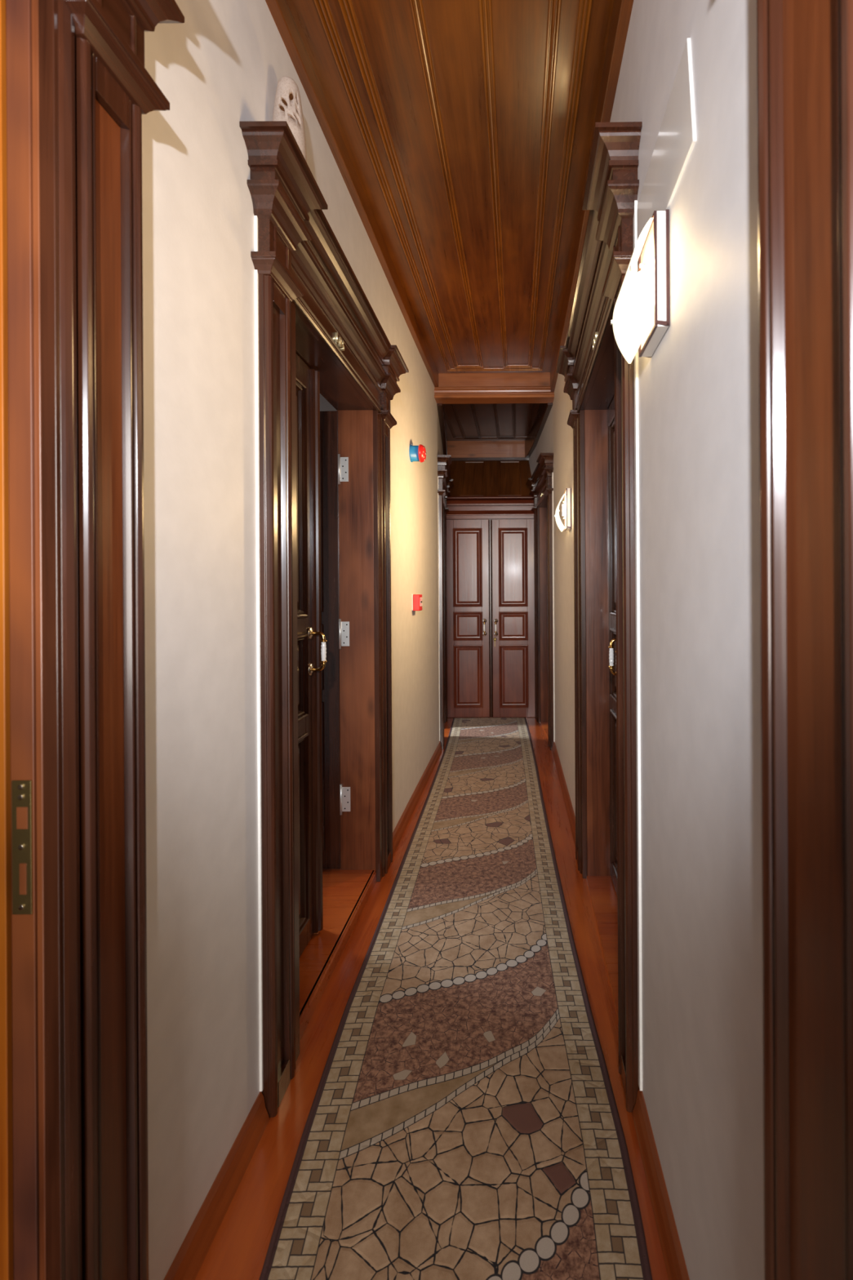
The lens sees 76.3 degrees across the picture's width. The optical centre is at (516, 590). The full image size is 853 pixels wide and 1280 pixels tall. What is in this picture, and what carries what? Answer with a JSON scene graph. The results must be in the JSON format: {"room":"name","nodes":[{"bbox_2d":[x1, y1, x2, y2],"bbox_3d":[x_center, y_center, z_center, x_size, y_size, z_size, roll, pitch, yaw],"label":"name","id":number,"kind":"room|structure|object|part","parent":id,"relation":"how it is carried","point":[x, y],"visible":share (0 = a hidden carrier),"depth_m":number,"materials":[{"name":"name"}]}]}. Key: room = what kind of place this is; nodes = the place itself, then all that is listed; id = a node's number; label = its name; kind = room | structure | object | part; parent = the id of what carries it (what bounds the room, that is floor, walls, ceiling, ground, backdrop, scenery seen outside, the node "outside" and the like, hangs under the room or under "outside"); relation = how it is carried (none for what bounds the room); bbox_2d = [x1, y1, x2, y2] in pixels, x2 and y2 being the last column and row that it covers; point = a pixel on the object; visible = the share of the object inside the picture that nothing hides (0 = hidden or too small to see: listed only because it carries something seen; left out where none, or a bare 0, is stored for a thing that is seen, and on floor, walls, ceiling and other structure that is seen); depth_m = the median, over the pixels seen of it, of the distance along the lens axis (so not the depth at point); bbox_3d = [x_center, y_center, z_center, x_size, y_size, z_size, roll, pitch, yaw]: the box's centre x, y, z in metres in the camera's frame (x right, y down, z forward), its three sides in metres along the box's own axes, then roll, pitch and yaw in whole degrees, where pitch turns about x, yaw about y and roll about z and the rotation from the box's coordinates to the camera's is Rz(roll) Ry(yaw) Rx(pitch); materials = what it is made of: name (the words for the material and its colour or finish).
{"room":"hallway","nodes":[
{"label":"hallway","id":0,"kind":"room"},
{"bbox_2d":[142,0,443,1279],"bbox_3d":[-0.689,-0.226,2.202,0.244,3.000,7.205,0,0,-1],"label":"wall","id":1,"kind":"structure","parent":0,"point":[217,69],"depth_m":1.07,"materials":[{"name":"paint"}]},
{"bbox_2d":[0,0,184,1279],"bbox_3d":[-0.642,0.101,0.235,0.265,2.305,1.352,0,0,0],"label":"door","id":2,"kind":"structure","parent":1,"relation":"in","point":[76,86],"depth_m":0.70,"materials":[{"name":"brown wood"}]},
{"bbox_3d":[-0.635,0.330,0.684,0.025,0.172,0.004,0,0,0],"label":"strike plate","id":3,"kind":"part","parent":2,"relation":"part of","materials":[{"name":"gold metal"}]},
{"bbox_3d":[-0.600,0.239,0.705,0.028,2.030,0.030,0,0,0],"label":"casing","id":4,"kind":"part","parent":2,"relation":"part of","materials":[{"name":"brown wood"}]},
{"bbox_2d":[163,1091,269,1279],"bbox_3d":[-0.597,1.220,1.052,0.022,0.068,0.419,0,0,0],"label":"baseboard","id":5,"kind":"structure","parent":1,"relation":"attached to","point":[191,1255],"depth_m":1.07,"materials":[{"name":"brown wood"}]},
{"bbox_2d":[272,75,306,162],"bbox_3d":[-0.576,-1.169,1.345,0.084,0.234,0.084,0,0,0],"label":"shade","id":6,"kind":"object","parent":1,"relation":"attached to","point":[287,107],"visible":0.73,"depth_m":1.32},
{"bbox_2d":[239,120,408,1117],"bbox_3d":[-0.844,0.100,1.870,0.670,2.310,1.352,0,0,0],"label":"door","id":7,"kind":"structure","parent":1,"relation":"in","point":[324,641],"depth_m":1.78,"materials":[{"name":"brown wood"}]},
{"bbox_3d":[-0.600,0.239,1.415,0.028,2.030,0.060,0,0,0],"label":"casing","id":8,"kind":"part","parent":7,"relation":"part of","materials":[{"name":"brown wood"}]},
{"bbox_3d":[-0.716,-0.300,1.659,0.021,0.783,0.287,0,0,0],"label":"panel","id":9,"kind":"part","parent":7,"relation":"part of","materials":[{"name":"brown wood"}]},
{"bbox_3d":[-0.713,0.285,1.659,0.021,0.281,0.287,0,0,0],"label":"panel","id":10,"kind":"part","parent":7,"relation":"part of","materials":[{"name":"brown wood"}]},
{"bbox_3d":[-0.710,0.796,1.659,0.021,0.635,0.287,0,0,0],"label":"panel","id":11,"kind":"part","parent":7,"relation":"part of","materials":[{"name":"brown wood"}]},
{"bbox_3d":[-0.682,0.209,1.832,0.059,0.168,0.043,0,0,0],"label":"handle","id":12,"kind":"part","parent":7,"relation":"part of","materials":[{"name":"gold metal"}]},
{"bbox_3d":[-0.974,-0.298,2.297,0.280,0.783,0.021,0,0,2],"label":"panel","id":13,"kind":"part","parent":7,"relation":"part of","materials":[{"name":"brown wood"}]},
{"bbox_3d":[-0.971,0.287,2.297,0.280,0.281,0.021,0,0,2],"label":"panel","id":14,"kind":"part","parent":7,"relation":"part of","materials":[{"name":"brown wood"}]},
{"bbox_3d":[-0.968,0.798,2.297,0.280,0.635,0.021,0,0,2],"label":"panel","id":15,"kind":"part","parent":7,"relation":"part of","materials":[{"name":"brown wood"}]},
{"bbox_3d":[-0.579,-0.968,1.870,0.083,0.167,0.994,0,0,0],"label":"cornice","id":16,"kind":"part","parent":7,"relation":"part of","materials":[{"name":"brown wood"}]},
{"bbox_3d":[-0.600,0.239,2.325,0.028,2.030,0.060,0,0,0],"label":"casing","id":17,"kind":"part","parent":7,"relation":"part of","materials":[{"name":"brown wood"}]},
{"bbox_2d":[265,0,438,386],"bbox_3d":[-0.609,-1.531,1.350,0.031,0.290,5.500,0,0,0],"label":"trim","id":18,"kind":"structure","parent":1,"relation":"attached to","point":[281,13],"depth_m":1.84,"materials":[{"name":"brown wood"}]},
{"bbox_2d":[412,593,422,610],"bbox_3d":[-0.590,0.070,3.165,0.048,0.100,0.092,0,0,0],"label":"button","id":19,"kind":"object","parent":1,"relation":"attached to","point":[416,598],"visible":1,"depth_m":3.12,"materials":[{"name":"red plastic"}]},
{"bbox_2d":[392,741,442,855],"bbox_3d":[-0.596,1.220,3.337,0.027,0.068,1.719,0,0,0],"label":"baseboard","id":20,"kind":"structure","parent":1,"relation":"attached to","point":[402,823],"depth_m":3.08,"materials":[{"name":"brown wood"}]},
{"bbox_2d":[408,442,426,462],"bbox_3d":[-0.576,-0.810,3.120,0.090,0.120,0.104,0,0,0],"label":"fire alarm","id":21,"kind":"object","parent":1,"relation":"attached to","point":[416,453],"visible":1,"depth_m":3.08,"materials":[{"name":"blue plastic"}]},
{"bbox_2d":[436,403,447,454],"bbox_3d":[-0.682,-1.511,4.940,0.045,0.210,1.613,0,0,-6],"label":"trim","id":22,"kind":"structure","parent":1,"relation":"attached to","point":[441,408],"depth_m":4.68,"materials":[{"name":"brown wood"}]},
{"bbox_2d":[437,454,453,749],"bbox_3d":[-0.695,0.099,4.707,0.265,2.310,1.167,0,0,-6],"label":"door","id":23,"kind":"structure","parent":1,"relation":"in","point":[445,482],"depth_m":4.21,"materials":[{"name":"brown wood"}]},
{"bbox_3d":[-0.689,0.239,5.072,0.028,2.030,0.060,0,0,-6],"label":"casing","id":24,"kind":"part","parent":23,"relation":"part of","materials":[{"name":"brown wood"}]},
{"bbox_3d":[-0.632,-0.968,4.714,0.083,0.167,0.809,0,0,-6],"label":"cornice","id":25,"kind":"part","parent":23,"relation":"part of","materials":[{"name":"brown wood"}]},
{"bbox_2d":[320,393,337,411],"bbox_3d":[-1.716,-0.090,2.225,2.050,2.700,2.530,0,0,0],"label":"wall","id":26,"kind":"structure","parent":0,"point":[325,406],"depth_m":3.45,"materials":[{"name":"paint"}]},
{"bbox_2d":[195,716,668,1279],"bbox_3d":[-0.492,1.283,2.350,5.400,0.060,7.700,0,0,0],"label":"floor","id":27,"kind":"structure","parent":0,"point":[238,1250],"depth_m":1.44,"materials":[{"name":"brown wood"}]},
{"bbox_2d":[258,717,652,1279],"bbox_3d":[-0.156,1.245,1.976,0.766,0.011,6.470,0,0,-1],"label":"runner rug","id":28,"kind":"object","parent":27,"relation":"on","point":[463,1122],"visible":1,"depth_m":1.32,"materials":[{"name":"carpet"}]},
{"bbox_2d":[286,0,614,373],"bbox_3d":[-0.174,-1.572,1.350,1.170,0.353,5.500,0,0,0],"label":"ceiling","id":29,"kind":"structure","parent":0,"point":[465,127],"depth_m":1.84,"materials":[{"name":"brown wood"}]},
{"bbox_3d":[-0.353,-1.524,1.415,0.217,0.249,5.030,0,0,0],"label":"panel moulding","id":30,"kind":"part","parent":29,"relation":"part of","materials":[{"name":"brown wood"}]},
{"bbox_3d":[0.008,-1.526,1.415,0.215,0.249,5.030,0,0,0],"label":"panel moulding","id":31,"kind":"part","parent":29,"relation":"part of","materials":[{"name":"brown wood"}]},
{"bbox_2d":[448,460,531,496],"bbox_3d":[-0.312,-1.158,5.536,1.150,0.510,0.453,0,0,0],"label":"wall","id":32,"kind":"structure","parent":0,"point":[504,477],"depth_m":5.51,"materials":[{"name":"brown wood"}]},
{"bbox_3d":[-0.452,-1.166,5.519,0.230,0.582,0.010,0,-41,0],"label":"panel moulding","id":33,"kind":"part","parent":32,"relation":"part of","materials":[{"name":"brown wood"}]},
{"bbox_2d":[447,440,528,461],"bbox_3d":[-0.259,-1.518,5.772,1.400,0.260,0.155,0,0,0],"label":"trim","id":34,"kind":"structure","parent":32,"relation":"attached to","point":[510,450],"depth_m":5.72,"materials":[{"name":"brown wood"}]},
{"bbox_3d":[-0.258,-1.405,5.713,1.300,0.032,0.035,0,0,0],"label":"beam moulding","id":35,"kind":"part","parent":34,"relation":"part of","materials":[{"name":"brown wood"}]},
{"bbox_3d":[-0.072,-1.169,5.519,0.230,0.582,0.010,0,-41,0],"label":"panel moulding","id":36,"kind":"part","parent":32,"relation":"part of","materials":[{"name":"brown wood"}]},
{"bbox_2d":[444,403,540,440],"bbox_3d":[-0.260,-1.663,5.000,1.400,0.131,1.700,0,0,0],"label":"ceiling","id":37,"kind":"structure","parent":0,"point":[487,421],"depth_m":5.06,"materials":[{"name":"brown wood"}]},
{"bbox_3d":[-0.470,-1.603,4.935,0.200,0.013,1.370,0,0,0],"label":"ceiling panel moulding","id":38,"kind":"part","parent":37,"relation":"part of","materials":[{"name":"brown wood"}]},
{"bbox_3d":[-0.110,-1.605,4.935,0.200,0.013,1.370,0,0,0],"label":"ceiling panel moulding","id":39,"kind":"part","parent":37,"relation":"part of","materials":[{"name":"brown wood"}]},
{"bbox_2d":[528,0,764,1279],"bbox_3d":[0.324,-0.232,2.201,0.236,3.000,7.204,0,0,-1],"label":"wall","id":40,"kind":"structure","parent":0,"point":[699,388],"depth_m":0.83,"materials":[{"name":"paint"}]},
{"bbox_2d":[434,372,554,404],"bbox_3d":[-0.170,-1.581,4.080,1.000,0.255,0.140,0,0,0],"label":"trim","id":41,"kind":"structure","parent":40,"relation":"attached to","point":[514,387],"depth_m":4.05,"materials":[{"name":"brown wood"}]},
{"bbox_3d":[-0.169,-1.502,4.080,1.000,0.095,0.140,0,0,0],"label":"beam moulding","id":42,"kind":"part","parent":41,"relation":"part of","materials":[{"name":"brown wood"}]},
{"bbox_2d":[524,402,552,457],"bbox_3d":[0.191,-1.516,4.941,0.059,0.210,1.611,0,0,-6],"label":"trim","id":43,"kind":"structure","parent":40,"relation":"attached to","point":[531,440],"depth_m":4.87,"materials":[{"name":"brown wood"}]},
{"bbox_2d":[525,453,555,750],"bbox_3d":[0.427,0.095,4.697,0.575,2.305,1.180,0,0,-5],"label":"door","id":44,"kind":"structure","parent":40,"relation":"in","point":[540,483],"depth_m":5.02,"materials":[{"name":"brown wood"}]},
{"bbox_3d":[0.198,-0.973,4.679,0.083,0.167,0.822,0,0,-5],"label":"cornice","id":45,"kind":"part","parent":44,"relation":"part of","materials":[{"name":"brown wood"}]},
{"bbox_3d":[0.203,0.234,5.049,0.028,2.030,0.060,0,0,-5],"label":"casing","id":46,"kind":"part","parent":44,"relation":"part of","materials":[{"name":"brown wood"}]},
{"bbox_2d":[554,488,571,531],"bbox_3d":[0.254,-0.442,2.930,0.080,0.216,0.202,0,0,0],"label":"wall sconce","id":47,"kind":"object","parent":40,"relation":"attached to","point":[566,507],"visible":1,"depth_m":2.86,"materials":[{"name":"white glass"}]},
{"bbox_3d":[0.237,-0.423,2.930,0.039,0.180,0.196,0,0,0],"label":"lamp shade","id":48,"kind":"part","parent":47,"relation":"part of","materials":[{"name":"beige glass"}]},
{"bbox_3d":[0.258,-0.442,2.930,0.016,0.064,0.016,0,0,0],"label":"bulb","id":49,"kind":"part","parent":47,"relation":"part of","materials":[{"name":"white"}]},
{"bbox_2d":[551,742,575,845],"bbox_3d":[0.291,1.214,3.328,0.025,0.068,1.669,0,0,0],"label":"baseboard","id":50,"kind":"structure","parent":40,"relation":"attached to","point":[571,814],"depth_m":3.18,"materials":[{"name":"brown wood"}]},
{"bbox_2d":[550,0,633,391],"bbox_3d":[0.271,-1.517,1.350,0.039,0.330,5.500,0,0,0],"label":"trim","id":51,"kind":"structure","parent":40,"relation":"attached to","point":[622,9],"depth_m":1.60,"materials":[{"name":"brown wood"}]},
{"bbox_2d":[555,121,642,1112],"bbox_3d":[0.323,0.093,1.881,0.265,2.310,1.360,0,0,0],"label":"door","id":52,"kind":"structure","parent":40,"relation":"in","point":[602,386],"depth_m":1.69,"materials":[{"name":"brown wood"}]},
{"bbox_3d":[0.286,0.233,2.340,0.028,2.030,0.060,0,0,1],"label":"casing","id":53,"kind":"part","parent":52,"relation":"part of","materials":[{"name":"brown wood"}]},
{"bbox_3d":[0.247,-0.973,1.881,0.083,0.167,1.002,0,0,1],"label":"cornice","id":54,"kind":"part","parent":52,"relation":"part of","materials":[{"name":"brown wood"}]},
{"bbox_3d":[0.365,0.243,1.952,0.059,0.168,0.043,0,0,0],"label":"handle","id":55,"kind":"part","parent":52,"relation":"part of","materials":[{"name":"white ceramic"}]},
{"bbox_3d":[0.394,-0.297,2.094,0.021,0.798,0.288,0,0,1],"label":"panel","id":56,"kind":"part","parent":52,"relation":"part of","materials":[{"name":"brown wood"}]},
{"bbox_3d":[0.398,0.300,2.094,0.021,0.287,0.288,0,0,1],"label":"panel","id":57,"kind":"part","parent":52,"relation":"part of","materials":[{"name":"brown wood"}]},
{"bbox_3d":[0.401,0.821,2.094,0.021,0.648,0.288,0,0,1],"label":"panel","id":58,"kind":"part","parent":52,"relation":"part of","materials":[{"name":"brown wood"}]},
{"bbox_2d":[610,208,670,363],"bbox_3d":[0.244,-0.602,1.062,0.080,0.216,0.202,0,0,0],"label":"wall sconce","id":59,"kind":"object","parent":40,"relation":"attached to","point":[641,320],"visible":1,"depth_m":1.02,"materials":[{"name":"frosted glowing glass"},{"name":"dark bronze"}]},
{"bbox_3d":[0.228,-0.583,1.062,0.039,0.180,0.196,0,0,0],"label":"lamp shade","id":60,"kind":"part","parent":59,"relation":"part of","materials":[{"name":"beige glass"}]},
{"bbox_3d":[0.248,-0.602,1.062,0.016,0.064,0.016,0,0,0],"label":"bulb","id":61,"kind":"part","parent":59,"relation":"part of","materials":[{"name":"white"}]},
{"bbox_2d":[632,1088,689,1279],"bbox_3d":[0.285,1.214,0.920,0.022,0.068,0.698,0,0,0],"label":"baseboard","id":62,"kind":"structure","parent":40,"relation":"attached to","point":[673,1254],"depth_m":1.07,"materials":[{"name":"brown wood"}]},
{"bbox_2d":[637,38,696,272],"bbox_3d":[0.282,-0.809,1.041,0.006,0.190,0.389,0,0,0],"label":"board","id":63,"kind":"object","parent":40,"relation":"attached to","point":[676,140],"visible":0.71,"depth_m":0.96,"materials":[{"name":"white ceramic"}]},
{"bbox_2d":[756,0,852,1279],"bbox_3d":[0.318,0.096,-0.036,0.265,2.305,1.350,0,0,0],"label":"door","id":64,"kind":"structure","parent":40,"relation":"in","point":[805,47],"depth_m":0.50,"materials":[{"name":"brown wood"}]},
{"bbox_3d":[-0.269,0.162,5.360,1.180,2.220,0.120,0,0,0],"label":"wall","id":65,"kind":"structure","parent":0,"visible":0},
{"bbox_2d":[446,495,535,717],"bbox_3d":[-0.261,0.159,5.259,0.947,2.185,0.142,0,0,0],"label":"door","id":66,"kind":"structure","parent":65,"relation":"in","point":[491,562],"depth_m":5.25,"materials":[{"name":"brown wood"}]},
{"bbox_3d":[-0.484,-0.226,5.258,0.289,0.776,0.021,0,0,-2],"label":"panel","id":67,"kind":"part","parent":66,"relation":"part of","materials":[{"name":"red wood"}]},
{"bbox_3d":[-0.481,0.351,5.258,0.289,0.285,0.021,0,0,-2],"label":"panel","id":68,"kind":"part","parent":66,"relation":"part of","materials":[{"name":"red wood"}]},
{"bbox_3d":[-0.478,0.846,5.258,0.289,0.620,0.021,0,0,-2],"label":"panel","id":69,"kind":"part","parent":66,"relation":"part of","materials":[{"name":"red wood"}]},
{"bbox_3d":[-0.318,0.364,5.232,0.043,0.171,0.059,0,0,-2],"label":"handle","id":70,"kind":"part","parent":66,"relation":"part of","materials":[{"name":"gold metal"}]},
{"bbox_3d":[-0.263,-0.723,5.288,0.882,0.035,0.084,0,0,0],"label":"head rail","id":71,"kind":"part","parent":66,"relation":"part of","materials":[{"name":"red wood"}]},
{"bbox_3d":[-0.264,-0.883,5.249,0.942,0.100,0.122,0,0,0],"label":"cornice","id":72,"kind":"part","parent":66,"relation":"part of","materials":[{"name":"red wood"}]},
{"bbox_3d":[-0.206,0.364,5.221,0.043,0.171,0.059,0,0,0],"label":"handle","id":73,"kind":"part","parent":66,"relation":"part of","materials":[{"name":"gold metal"}]},
{"bbox_3d":[-0.036,-0.228,5.252,0.289,0.776,0.021,0,0,0],"label":"panel","id":74,"kind":"part","parent":66,"relation":"part of","materials":[{"name":"red wood"}]},
{"bbox_3d":[-0.033,0.349,5.252,0.289,0.285,0.021,0,0,0],"label":"panel","id":75,"kind":"part","parent":66,"relation":"part of","materials":[{"name":"red wood"}]},
{"bbox_3d":[-0.030,0.845,5.252,0.289,0.620,0.021,0,0,0],"label":"panel","id":76,"kind":"part","parent":66,"relation":"part of","materials":[{"name":"red wood"}]}
]}

